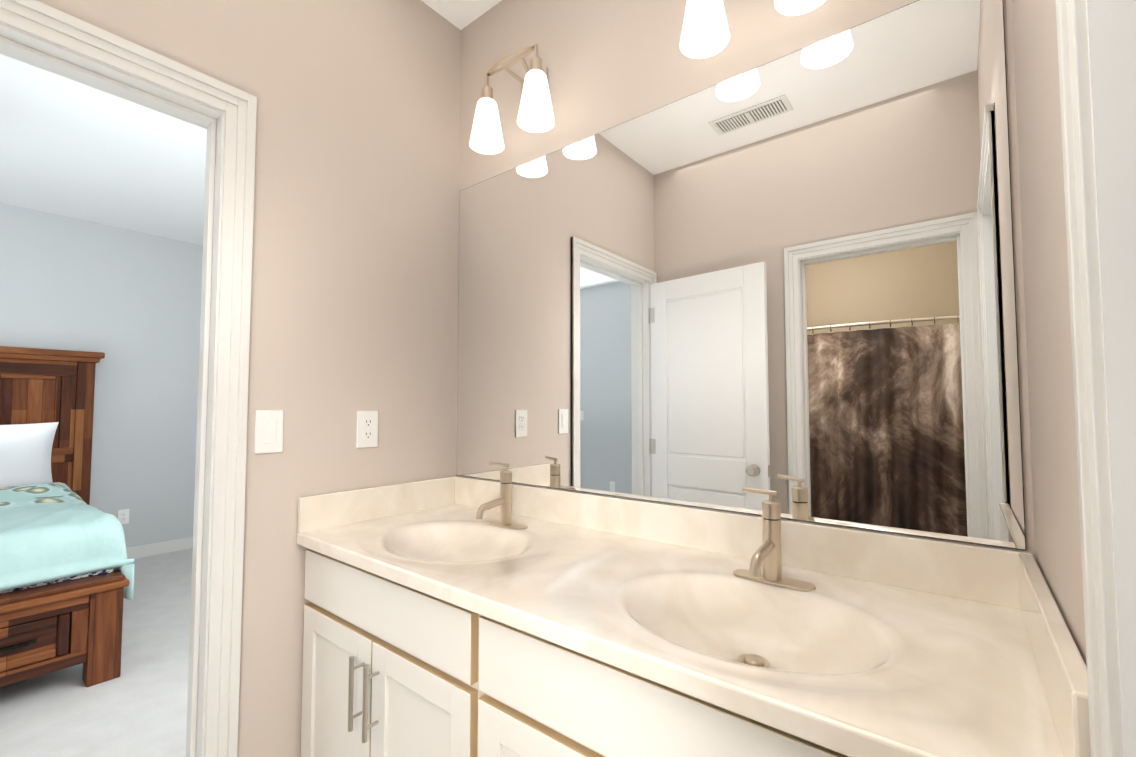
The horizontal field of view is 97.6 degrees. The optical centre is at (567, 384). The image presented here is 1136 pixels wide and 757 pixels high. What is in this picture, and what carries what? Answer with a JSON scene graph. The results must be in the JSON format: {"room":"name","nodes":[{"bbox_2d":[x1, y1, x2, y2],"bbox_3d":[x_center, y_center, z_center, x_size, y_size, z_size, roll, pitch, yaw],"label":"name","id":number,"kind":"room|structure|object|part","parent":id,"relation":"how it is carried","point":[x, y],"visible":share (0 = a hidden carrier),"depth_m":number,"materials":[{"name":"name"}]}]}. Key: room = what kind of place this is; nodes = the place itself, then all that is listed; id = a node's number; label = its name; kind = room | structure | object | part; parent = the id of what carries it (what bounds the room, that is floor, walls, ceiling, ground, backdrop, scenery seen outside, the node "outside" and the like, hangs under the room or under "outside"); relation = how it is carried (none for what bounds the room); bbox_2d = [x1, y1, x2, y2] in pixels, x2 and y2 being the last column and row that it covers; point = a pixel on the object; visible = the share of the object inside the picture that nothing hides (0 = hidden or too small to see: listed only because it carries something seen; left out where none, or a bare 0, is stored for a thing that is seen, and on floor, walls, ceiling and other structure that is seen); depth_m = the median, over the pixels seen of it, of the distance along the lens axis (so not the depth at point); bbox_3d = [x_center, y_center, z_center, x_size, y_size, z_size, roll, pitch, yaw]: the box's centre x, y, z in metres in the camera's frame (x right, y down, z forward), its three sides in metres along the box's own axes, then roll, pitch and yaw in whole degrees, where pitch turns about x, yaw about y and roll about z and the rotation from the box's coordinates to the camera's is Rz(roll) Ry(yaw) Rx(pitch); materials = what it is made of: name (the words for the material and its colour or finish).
{"room":"bathroom","nodes":[
{"label":"bathroom","id":0,"kind":"room"},
{"bbox_2d":[0,548,192,756],"bbox_3d":[-1.165,1.325,0.346,8.760,0.100,4.490,-2,-3,38],"label":"floor","id":1,"kind":"structure","parent":0,"point":[137,707],"depth_m":2.17,"materials":[{"name":"white carpet"}]},
{"bbox_2d":[0,346,134,686],"bbox_3d":[-3.476,0.528,2.439,2.321,1.685,2.042,-2,-3,38],"label":"bed","id":2,"kind":"object","parent":1,"relation":"on","point":[67,566],"visible":1,"depth_m":2.34,"materials":[{"name":"brown wood"}]},
{"bbox_3d":[-4.329,0.559,3.114,0.145,1.685,2.042,-2,-3,38],"label":"headboard","id":3,"kind":"part","parent":2,"relation":"part of","materials":[{"name":"brown wood"}]},
{"bbox_3d":[-3.481,0.853,2.428,2.100,0.297,1.554,-2,-3,38],"label":"mattress","id":4,"kind":"part","parent":2,"relation":"part of","materials":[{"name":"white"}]},
{"bbox_3d":[-3.437,1.135,2.380,2.221,0.467,1.630,-2,-3,38],"label":"frame","id":5,"kind":"part","parent":2,"relation":"part of","materials":[{"name":"brown wood"}]},
{"bbox_2d":[0,482,134,599],"bbox_3d":[-3.301,0.823,2.287,1.736,0.446,1.758,-2,-3,38],"label":"comforter","id":6,"kind":"object","parent":2,"relation":"on","point":[50,537],"depth_m":2.31,"materials":[{"name":"teal fabric"}]},
{"bbox_2d":[0,202,202,547],"bbox_3d":[-4.551,0.029,3.091,0.120,2.740,4.490,-2,-3,38],"label":"wall","id":7,"kind":"structure","parent":0,"point":[127,302],"depth_m":4.12,"materials":[{"name":"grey paint"}]},
{"bbox_2d":[118,509,129,523],"bbox_3d":[-3.648,1.089,4.079,0.008,0.118,0.072,-2,-3,38],"label":"outlet","id":8,"kind":"object","parent":7,"relation":"attached to","point":[123,516],"visible":0.94,"depth_m":4.08,"materials":[{"name":"white plastic"}]},
{"bbox_2d":[126,537,192,558],"bbox_3d":[-4.499,1.346,2.989,0.014,0.100,4.250,-2,-3,38],"label":"baseboard","id":9,"kind":"structure","parent":7,"relation":"attached to","point":[141,551],"depth_m":4.24,"materials":[{"name":"white wood"}]},
{"bbox_2d":[37,0,460,756],"bbox_3d":[-1.525,-0.085,0.600,0.120,2.740,4.640,-2,-3,38],"label":"wall","id":10,"kind":"structure","parent":0,"point":[355,262],"depth_m":1.52,"materials":[{"name":"beige paint"}]},
{"bbox_2d":[0,0,256,756],"bbox_3d":[-1.178,0.254,1.024,0.162,2.103,0.856,-2,-3,38],"label":"door frame","id":11,"kind":"structure","parent":10,"relation":"attached to","point":[38,34],"depth_m":1.28,"materials":[{"name":"white wood"}]},
{"bbox_2d":[254,410,283,453],"bbox_3d":[-0.824,0.131,1.371,0.010,0.118,0.072,-2,-3,38],"label":"light switch","id":12,"kind":"object","parent":10,"relation":"attached to","point":[268,437],"visible":1,"depth_m":1.37,"materials":[{"name":"white plastic"}]},
{"bbox_2d":[356,411,377,447],"bbox_3d":[-0.644,0.144,1.599,0.008,0.118,0.072,-2,-3,38],"label":"outlet","id":13,"kind":"object","parent":10,"relation":"attached to","point":[367,428],"visible":1,"depth_m":1.59,"materials":[{"name":"white plastic"}]},
{"bbox_2d":[0,0,501,244],"bbox_3d":[-1.165,-1.512,0.476,8.760,0.100,4.490,-2,-3,38],"label":"ceiling","id":14,"kind":"structure","parent":0,"point":[73,149],"depth_m":2.92,"materials":[{"name":"white paint"}]},
{"bbox_2d":[456,0,1035,559],"bbox_3d":[0.266,-0.047,1.426,1.780,2.740,0.120,-2,-3,38],"label":"wall","id":15,"kind":"structure","parent":0,"point":[608,64],"depth_m":1.48,"materials":[{"name":"beige paint"}]},
{"bbox_2d":[469,43,554,153],"bbox_3d":[-0.166,-0.927,1.620,0.335,0.258,0.175,-2,-3,38],"label":"sconce","id":16,"kind":"object","parent":15,"relation":"attached to","point":[535,114],"visible":1,"depth_m":1.58,"materials":[{"name":"white glass"}]},
{"bbox_3d":[-0.156,-0.998,1.636,0.258,0.114,0.142,-2,-3,38],"label":"sconce frame","id":17,"kind":"part","parent":16,"relation":"part of","materials":[{"name":"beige metal"}]},
{"bbox_2d":[457,0,1025,549],"bbox_3d":[0.201,-0.224,1.404,1.578,1.088,0.005,-2,-3,38],"label":"wall mirror","id":18,"kind":"object","parent":15,"relation":"attached to","point":[789,278],"visible":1,"depth_m":1.16,"materials":[{"name":"grey mirror"}]},
{"bbox_2d":[680,0,825,58],"bbox_3d":[0.431,-0.949,1.148,0.335,0.258,0.175,-2,-3,38],"label":"sconce","id":19,"kind":"object","parent":15,"relation":"attached to","point":[705,32],"visible":1,"depth_m":1.16,"materials":[{"name":"white glass"}]},
{"bbox_2d":[1012,0,1086,666],"bbox_3d":[-0.169,-0.134,-0.473,0.140,2.740,4.640,-2,-3,38],"label":"wall","id":20,"kind":"structure","parent":0,"point":[1058,556],"depth_m":0.67,"materials":[{"name":"beige paint"}]},
{"bbox_2d":[1056,0,1135,756],"bbox_3d":[0.253,0.209,0.044,0.182,2.103,0.884,-2,-3,38],"label":"door frame","id":21,"kind":"structure","parent":20,"relation":"attached to","point":[1096,39],"depth_m":0.41,"materials":[{"name":"white wood"}]},
{"bbox_3d":[-1.002,1.300,-0.197,1.730,0.100,4.140,-2,-3,38],"label":"floor","id":22,"kind":"structure","parent":0,"visible":0},
{"bbox_2d":[297,462,1090,756],"bbox_3d":[0.019,0.768,1.127,1.592,1.085,0.589,-2,-3,38],"label":"bathroom vanity","id":23,"kind":"object","parent":22,"relation":"on","point":[461,616],"visible":1,"depth_m":0.96,"materials":[{"name":"beige stone"}]}
]}

